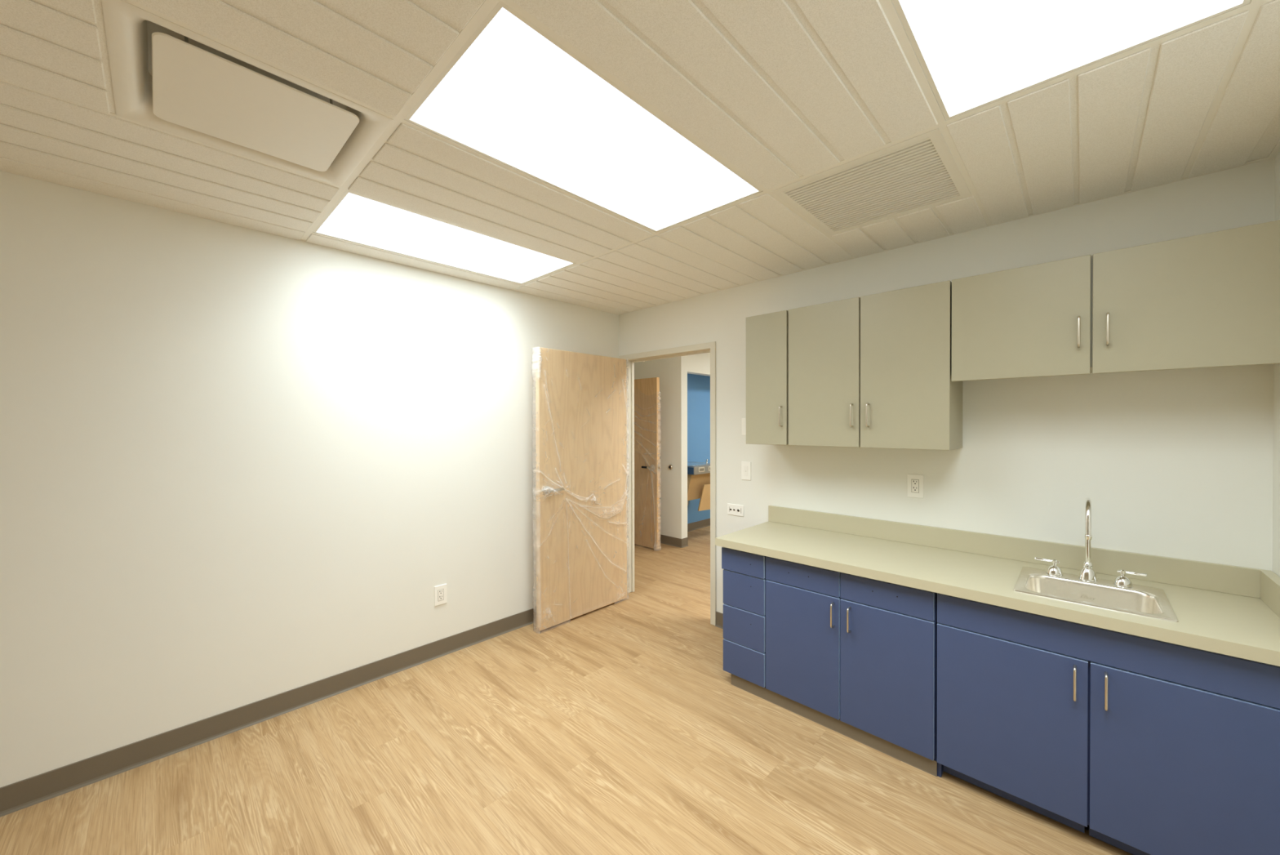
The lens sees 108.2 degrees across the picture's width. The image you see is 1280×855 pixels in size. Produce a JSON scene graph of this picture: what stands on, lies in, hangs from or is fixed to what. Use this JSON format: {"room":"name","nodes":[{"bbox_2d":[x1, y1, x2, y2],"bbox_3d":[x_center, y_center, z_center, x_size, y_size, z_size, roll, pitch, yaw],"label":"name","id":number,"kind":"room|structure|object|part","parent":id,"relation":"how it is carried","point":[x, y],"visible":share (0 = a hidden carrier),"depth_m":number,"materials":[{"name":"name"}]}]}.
{"room":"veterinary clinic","nodes":[
{"label":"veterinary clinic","id":0,"kind":"room"},
{"bbox_2d":[0,170,618,786],"bbox_3d":[-2.190,0.143,2.056,0.100,2.638,5.700,0,1,44],"label":"wall","id":1,"kind":"structure","parent":0,"point":[239,466],"depth_m":2.21,"materials":[{"name":"paint"}]},
{"bbox_2d":[0,607,536,817],"bbox_3d":[-2.111,1.410,2.061,0.016,0.104,5.600,0,1,44],"label":"baseboard","id":2,"kind":"structure","parent":1,"relation":"attached to","point":[19,795],"depth_m":2.20,"materials":[{"name":"rubber"}]},
{"bbox_2d":[434,583,446,605],"bbox_3d":[-1.268,1.065,2.946,0.008,0.124,0.078,0,1,44],"label":"wall outlet","id":3,"kind":"object","parent":1,"relation":"attached to","point":[440,591],"visible":1,"depth_m":2.94,"materials":[{"name":"white plastic"}]},
{"bbox_2d":[438,588,443,600],"bbox_3d":[-1.266,1.065,2.945,0.003,0.068,0.033,0,1,44],"label":"receptacle","id":4,"kind":"object","parent":3,"relation":"attached to","point":[440,590],"depth_m":2.94,"materials":[{"name":"white plastic"}]},
{"bbox_2d":[299,139,1279,314],"bbox_3d":[-0.873,-0.969,0.856,3.456,0.003,5.600,0,1,44],"label":"trim","id":5,"kind":"structure","parent":1,"relation":"attached to","point":[1276,150],"depth_m":2.02,"materials":[{"name":"paint"}]},
{"bbox_2d":[0,525,1133,854],"bbox_3d":[-0.109,1.489,3.330,5.956,0.080,10.400,0,1,44],"label":"floor","id":6,"kind":"structure","parent":0,"point":[619,727],"depth_m":1.92,"materials":[{"name":"brown wood"}]},
{"bbox_2d":[634,377,661,549],"bbox_3d":[-0.105,0.417,5.661,0.892,2.002,0.100,0,1,44],"label":"door","id":7,"kind":"structure","parent":6,"relation":"on","point":[646,390],"depth_m":5.49,"materials":[{"name":"beige wood"}]},
{"bbox_3d":[0.100,0.468,5.437,0.158,0.066,0.053,0,1,44],"label":"lever handle","id":8,"kind":"part","parent":7,"relation":"part of","materials":[{"name":"silver metal"}]},
{"bbox_2d":[721,546,766,687],"bbox_3d":[0.767,1.058,2.763,0.267,0.785,0.601,0,1,44],"label":"base cabinet","id":9,"kind":"object","parent":6,"relation":"on","point":[744,579],"visible":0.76,"depth_m":2.54,"materials":[{"name":"blue laminate"}]},
{"bbox_3d":[0.565,0.743,2.551,0.264,0.121,0.019,0,1,44],"label":"drawer","id":10,"kind":"part","parent":9,"relation":"part of","materials":[{"name":"blue laminate"}]},
{"bbox_3d":[0.572,1.294,2.556,0.258,0.178,0.018,0,1,44],"label":"drawer","id":11,"kind":"part","parent":9,"relation":"part of","materials":[{"name":"blue laminate"}]},
{"bbox_3d":[0.571,1.103,2.554,0.258,0.193,0.019,0,1,44],"label":"drawer","id":12,"kind":"part","parent":9,"relation":"part of","materials":[{"name":"blue laminate"}]},
{"bbox_3d":[0.571,0.905,2.553,0.258,0.191,0.019,0,1,44],"label":"drawer","id":13,"kind":"part","parent":9,"relation":"part of","materials":[{"name":"blue laminate"}]},
{"bbox_2d":[765,555,943,777],"bbox_3d":[1.143,1.060,2.384,0.793,0.785,0.629,0,1,44],"label":"base cabinet","id":14,"kind":"object","parent":6,"relation":"on","point":[860,652],"visible":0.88,"depth_m":2.13,"materials":[{"name":"blue laminate"}]},
{"bbox_3d":[0.807,0.744,2.325,0.381,0.120,0.019,0,1,44],"label":"drawer","id":15,"kind":"part","parent":14,"relation":"part of","materials":[{"name":"blue laminate"}]},
{"bbox_3d":[0.808,1.097,2.327,0.381,0.575,0.018,0,1,44],"label":"door","id":16,"kind":"part","parent":14,"relation":"part of","materials":[{"name":"blue laminate"}]},
{"bbox_3d":[0.910,0.890,2.193,0.008,0.117,0.033,0,1,44],"label":"handle","id":17,"kind":"part","parent":14,"relation":"part of","materials":[{"name":"silver metal"}]},
{"bbox_2d":[731,673,937,776],"bbox_3d":[0.877,1.422,2.275,0.998,0.063,0.005,0,1,44],"label":"baseboard","id":18,"kind":"structure","parent":14,"relation":"attached to","point":[923,763],"depth_m":2.19,"materials":[{"name":"rubber"}]},
{"bbox_3d":[0.965,0.890,2.140,0.008,0.117,0.033,0,1,44],"label":"handle","id":19,"kind":"part","parent":14,"relation":"part of","materials":[{"name":"silver metal"}]},
{"bbox_3d":[1.086,0.745,2.058,0.379,0.120,0.019,0,1,44],"label":"drawer","id":20,"kind":"part","parent":14,"relation":"part of","materials":[{"name":"blue laminate"}]},
{"bbox_3d":[1.087,1.098,2.060,0.379,0.575,0.018,0,1,44],"label":"door","id":21,"kind":"part","parent":14,"relation":"part of","materials":[{"name":"blue laminate"}]},
{"bbox_2d":[936,592,1279,854],"bbox_3d":[1.757,1.063,1.797,0.936,0.785,0.629,0,1,44],"label":"base cabinet","id":22,"kind":"object","parent":6,"relation":"on","point":[1142,744],"visible":0.92,"depth_m":1.56,"materials":[{"name":"blue laminate"}]},
{"bbox_2d":[715,505,1279,666],"bbox_3d":[1.369,0.596,2.160,2.006,0.146,0.634,0,1,44],"label":"countertop","id":23,"kind":"structure","parent":22,"relation":"on","point":[1229,610],"depth_m":1.95,"materials":[{"name":"laminate"}]},
{"bbox_2d":[1035,497,1146,586],"bbox_3d":[1.839,0.452,1.902,0.241,0.343,0.242,0,0,-2],"label":"faucet","id":24,"kind":"object","parent":23,"relation":"on","point":[1086,572],"visible":1,"depth_m":1.88,"materials":[{"name":"silver metal"}]},
{"bbox_3d":[1.749,0.571,1.990,0.080,0.015,0.013,0,1,44],"label":"lever","id":25,"kind":"part","parent":24,"relation":"part of","materials":[{"name":"silver metal"}]},
{"bbox_3d":[1.767,0.593,1.973,0.055,0.060,0.055,0,1,44],"label":"handle","id":26,"kind":"part","parent":24,"relation":"part of","materials":[{"name":"silver metal"}]},
{"bbox_3d":[1.841,0.588,1.903,0.058,0.070,0.058,0,1,44],"label":"spout","id":27,"kind":"part","parent":24,"relation":"part of","materials":[{"name":"silver metal"}]},
{"bbox_3d":[1.913,0.594,1.834,0.055,0.060,0.055,0,1,44],"label":"handle","id":28,"kind":"part","parent":24,"relation":"part of","materials":[{"name":"silver metal"}]},
{"bbox_3d":[1.930,0.572,1.817,0.080,0.015,0.013,0,1,44],"label":"lever","id":29,"kind":"part","parent":24,"relation":"part of","materials":[{"name":"silver metal"}]},
{"bbox_2d":[1013,566,1178,622],"bbox_3d":[1.733,0.704,1.790,0.420,0.160,0.405,0,1,44],"label":"sink","id":30,"kind":"object","parent":23,"relation":"in","point":[1152,602],"visible":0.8,"depth_m":1.83,"materials":[{"name":"silver metal"}]},
{"bbox_3d":[1.395,1.100,1.766,0.449,0.575,0.018,0,1,44],"label":"door","id":31,"kind":"part","parent":22,"relation":"part of","materials":[{"name":"blue laminate"}]},
{"bbox_3d":[1.516,0.893,1.614,0.008,0.121,0.033,0,1,44],"label":"handle","id":32,"kind":"part","parent":22,"relation":"part of","materials":[{"name":"silver metal"}]},
{"bbox_3d":[1.571,0.891,1.560,0.008,0.125,0.033,0,1,44],"label":"handle","id":33,"kind":"part","parent":22,"relation":"part of","materials":[{"name":"silver metal"}]},
{"bbox_3d":[1.733,1.101,1.443,0.474,0.575,0.018,0,1,44],"label":"door","id":34,"kind":"part","parent":22,"relation":"part of","materials":[{"name":"blue laminate"}]},
{"bbox_2d":[0,0,1279,314],"bbox_3d":[-0.882,-1.067,0.846,3.656,0.206,5.775,0,1,44],"label":"ceiling","id":35,"kind":"structure","parent":0,"point":[784,91],"depth_m":1.48,"materials":[{"name":"tile"}]},
{"bbox_2d":[101,0,392,186],"bbox_3d":[-1.204,-1.026,1.451,0.595,0.116,0.604,0,1,44],"label":"ceiling vent","id":36,"kind":"object","parent":35,"relation":"in","point":[168,76],"visible":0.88,"depth_m":1.39,"materials":[{"name":"metal"}]},
{"bbox_2d":[312,191,575,284],"bbox_3d":[-1.011,-0.996,2.547,0.593,0.031,1.198,0,1,44],"label":"recessed light","id":37,"kind":"object","parent":35,"relation":"in","point":[354,217],"visible":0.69,"depth_m":2.45,"materials":[{"name":"white plastic"}]},
{"bbox_2d":[404,0,762,231],"bbox_3d":[-0.118,-0.992,1.692,0.593,0.031,1.198,0,1,44],"label":"recessed light","id":38,"kind":"object","parent":35,"relation":"in","point":[513,95],"visible":0.77,"depth_m":1.53,"materials":[{"name":"white plastic"}]},
{"bbox_2d":[0,0,1273,311],"bbox_3d":[-0.873,-0.972,0.856,3.456,0.006,5.577,0,1,44],"label":"grid","id":39,"kind":"object","parent":35,"relation":"attached to","point":[1254,6],"visible":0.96,"depth_m":1.41,"materials":[{"name":"paint"}]},
{"bbox_2d":[771,127,971,235],"bbox_3d":[0.972,-0.990,1.938,0.595,0.024,0.616,0,1,44],"label":"ceiling vent","id":40,"kind":"object","parent":35,"relation":"in","point":[921,171],"visible":0.98,"depth_m":1.89,"materials":[{"name":"white metal"}]},
{"bbox_2d":[891,0,1250,119],"bbox_3d":[0.775,-0.988,0.838,0.593,0.031,1.198,0,1,44],"label":"recessed light","id":41,"kind":"object","parent":35,"relation":"in","point":[972,55],"visible":1,"depth_m":1.16,"materials":[{"name":"white plastic"}]},
{"bbox_2d":[634,352,710,538],"bbox_3d":[0.913,0.150,7.253,1.800,2.538,3.100,0,1,44],"label":"wall","id":42,"kind":"structure","parent":0,"point":[672,372],"depth_m":5.62,"materials":[{"name":"white paint"}]},
{"bbox_2d":[659,533,681,547],"bbox_3d":[-0.160,1.377,6.135,1.804,0.104,0.016,0,1,44],"label":"baseboard","id":43,"kind":"structure","parent":42,"relation":"attached to","point":[673,541],"depth_m":5.63,"materials":[{"name":"rubber"}]},
{"bbox_2d":[681,537,688,547],"bbox_3d":[0.539,1.379,5.555,0.016,0.104,0.121,0,1,44],"label":"baseboard","id":44,"kind":"structure","parent":42,"relation":"attached to","point":[684,540],"depth_m":5.55,"materials":[{"name":"rubber"}]},
{"bbox_2d":[687,373,710,523],"bbox_3d":[0.919,0.204,6.696,0.100,2.438,2.098,0,1,44],"label":"wall","id":45,"kind":"structure","parent":0,"point":[698,385],"depth_m":6.52,"materials":[{"name":"blue paint"}]},
{"bbox_2d":[687,518,710,531],"bbox_3d":[0.934,1.371,6.633,0.016,0.104,1.983,0,1,44],"label":"baseboard","id":46,"kind":"structure","parent":45,"relation":"attached to","point":[705,522],"depth_m":6.52,"materials":[{"name":"rubber"}]},
{"bbox_2d":[687,458,710,475],"bbox_3d":[0.710,0.499,6.066,0.468,0.174,0.590,0,1,44],"label":"countertop","id":47,"kind":"structure","parent":45,"relation":"attached to","point":[693,468],"depth_m":5.81,"materials":[{"name":"grey metal"}]},
{"bbox_3d":[0.501,0.537,5.862,0.446,0.085,0.006,0,1,44],"label":"panel","id":48,"kind":"part","parent":47,"relation":"part of","materials":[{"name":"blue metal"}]},
{"bbox_2d":[687,472,710,500],"bbox_3d":[0.689,0.757,6.088,0.352,0.340,0.502,0,1,44],"label":"cardboard box","id":49,"kind":"object","parent":47,"relation":"attached to","point":[695,482],"visible":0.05,"depth_m":5.93,"materials":[{"name":"brown cardboard"}]},
{"bbox_2d":[697,484,710,511],"bbox_3d":[0.947,0.897,6.011,0.030,0.340,0.658,0,1,44],"label":"cardboard sheet","id":50,"kind":"object","parent":49,"relation":"attached to","point":[704,501],"visible":0.36,"depth_m":5.87,"materials":[{"name":"brown cardboard"}]},
{"bbox_2d":[687,462,710,465],"bbox_3d":[0.687,0.477,6.064,0.360,0.001,0.450,0,1,44],"label":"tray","id":51,"kind":"object","parent":47,"relation":"on","point":[688,463],"depth_m":6.02,"materials":[{"name":"metal"}]},
{"bbox_2d":[618,158,1275,613],"bbox_3d":[1.091,0.130,2.914,3.656,2.638,0.075,0,1,44],"label":"wall","id":52,"kind":"structure","parent":0,"point":[1175,463],"depth_m":2.12,"materials":[{"name":"paint"}]},
{"bbox_2d":[535,346,626,631],"bbox_3d":[-0.408,0.432,3.605,0.143,2.002,0.913,0,1,44],"label":"door","id":53,"kind":"structure","parent":52,"relation":"in","point":[585,393],"depth_m":3.52,"materials":[{"name":"brown wood"}]},
{"bbox_3d":[-0.619,0.447,3.317,0.049,0.062,0.156,0,1,44],"label":"lever handle","id":54,"kind":"part","parent":53,"relation":"part of","materials":[{"name":"silver metal"}]},
{"bbox_2d":[531,346,629,628],"bbox_3d":[-0.406,0.440,3.570,0.159,2.012,0.905,0,1,44],"label":"plastic wrap","id":55,"kind":"object","parent":53,"relation":"attached to","point":[535,357],"visible":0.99,"depth_m":3.30,"materials":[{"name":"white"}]},
{"bbox_2d":[618,341,715,625],"bbox_3d":[0.216,0.409,3.753,1.010,2.072,0.099,0,1,44],"label":"door frame","id":56,"kind":"structure","parent":52,"relation":"attached to","point":[709,347],"depth_m":3.68,"materials":[{"name":"paint"}]},
{"bbox_2d":[715,611,723,628],"bbox_3d":[0.721,1.396,3.216,0.468,0.104,0.016,0,1,44],"label":"baseboard","id":57,"kind":"structure","parent":52,"relation":"attached to","point":[719,616],"depth_m":3.36,"materials":[{"name":"rubber"}]},
{"bbox_2d":[727,502,743,516],"bbox_3d":[0.671,0.580,3.261,0.132,0.078,0.008,0,1,44],"label":"wall jack plate","id":58,"kind":"object","parent":52,"relation":"attached to","point":[732,508],"visible":1,"depth_m":3.26,"materials":[{"name":"white plastic"}]},
{"bbox_2d":[742,417,746,435],"bbox_3d":[0.737,-0.005,3.195,0.078,0.118,0.006,0,1,44],"label":"wall plate","id":59,"kind":"object","parent":52,"relation":"attached to","point":[744,420],"visible":0.44,"depth_m":3.21,"materials":[{"name":"white plastic"}]},
{"bbox_2d":[741,461,751,479],"bbox_3d":[0.733,0.300,3.200,0.074,0.126,0.009,0,1,44],"label":"light switch","id":60,"kind":"object","parent":52,"relation":"attached to","point":[745,466],"visible":1,"depth_m":3.20,"materials":[{"name":"white plastic"}]},
{"bbox_2d":[746,310,788,444],"bbox_3d":[0.843,-0.287,2.847,0.269,0.775,0.356,0,1,44],"label":"upper cabinet","id":61,"kind":"object","parent":52,"relation":"attached to","point":[766,334],"visible":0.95,"depth_m":2.73,"materials":[{"name":"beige laminate"}]},
{"bbox_3d":[0.807,-0.065,2.661,0.008,0.119,0.033,0,1,44],"label":"handle","id":62,"kind":"part","parent":61,"relation":"part of","materials":[{"name":"silver metal"}]},
{"bbox_2d":[788,280,962,449],"bbox_3d":[1.226,-0.285,2.481,0.783,0.775,0.356,0,1,44],"label":"upper cabinet","id":63,"kind":"object","parent":52,"relation":"attached to","point":[874,370],"visible":0.98,"depth_m":2.32,"materials":[{"name":"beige laminate"}]},
{"bbox_3d":[0.991,-0.285,2.518,0.385,0.773,0.018,0,1,44],"label":"door","id":64,"kind":"part","parent":63,"relation":"part of","materials":[{"name":"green laminate"}]},
{"bbox_3d":[1.091,-0.064,2.389,0.008,0.122,0.033,0,1,44],"label":"handle","id":65,"kind":"part","parent":63,"relation":"part of","materials":[{"name":"silver metal"}]},
{"bbox_3d":[1.147,-0.063,2.335,0.008,0.121,0.033,0,1,44],"label":"handle","id":66,"kind":"part","parent":63,"relation":"part of","materials":[{"name":"silver metal"}]},
{"bbox_3d":[1.275,-0.283,2.246,0.388,0.773,0.018,0,1,44],"label":"door","id":67,"kind":"part","parent":63,"relation":"part of","materials":[{"name":"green laminate"}]},
{"bbox_2d":[906,473,924,497],"bbox_3d":[1.479,0.314,2.487,0.078,0.124,0.008,0,1,44],"label":"wall outlet","id":68,"kind":"object","parent":52,"relation":"attached to","point":[915,482],"visible":1,"depth_m":2.48,"materials":[{"name":"white plastic"}]},
{"bbox_2d":[911,479,918,492],"bbox_3d":[1.477,0.314,2.485,0.033,0.068,0.003,0,1,44],"label":"receptacle","id":69,"kind":"object","parent":68,"relation":"attached to","point":[914,482],"depth_m":2.48,"materials":[{"name":"white plastic"}]},
{"bbox_2d":[768,505,1271,598],"bbox_3d":[1.582,0.573,2.382,2.005,0.105,0.019,0,1,44],"label":"backsplash","id":70,"kind":"structure","parent":52,"relation":"attached to","point":[1223,578],"depth_m":2.12,"materials":[{"name":"laminate"}]},
{"bbox_2d":[951,219,1279,381],"bbox_3d":[1.847,-0.439,1.886,0.928,0.461,0.356,0,1,44],"label":"upper cabinet","id":71,"kind":"object","parent":52,"relation":"attached to","point":[1209,300],"visible":1,"depth_m":1.71,"materials":[{"name":"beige laminate"}]},
{"bbox_3d":[1.582,-0.439,1.951,0.452,0.460,0.018,0,1,44],"label":"door","id":72,"kind":"part","parent":71,"relation":"part of","materials":[{"name":"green laminate"}]},
{"bbox_3d":[1.705,-0.372,1.798,0.008,0.121,0.033,0,1,44],"label":"handle","id":73,"kind":"part","parent":71,"relation":"part of","materials":[{"name":"silver metal"}]},
{"bbox_3d":[1.762,-0.372,1.744,0.008,0.121,0.033,0,1,44],"label":"handle","id":74,"kind":"part","parent":71,"relation":"part of","materials":[{"name":"silver metal"}]},
{"bbox_3d":[1.919,-0.437,1.629,0.468,0.460,0.018,0,1,44],"label":"door","id":75,"kind":"part","parent":71,"relation":"part of","materials":[{"name":"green laminate"}]},
{"bbox_2d":[1272,151,1279,576],"bbox_3d":[0.380,0.155,-0.402,0.100,2.638,5.700,0,1,44],"label":"wall","id":76,"kind":"structure","parent":0,"point":[1276,463],"depth_m":1.66,"materials":[{"name":"paint"}]}
]}

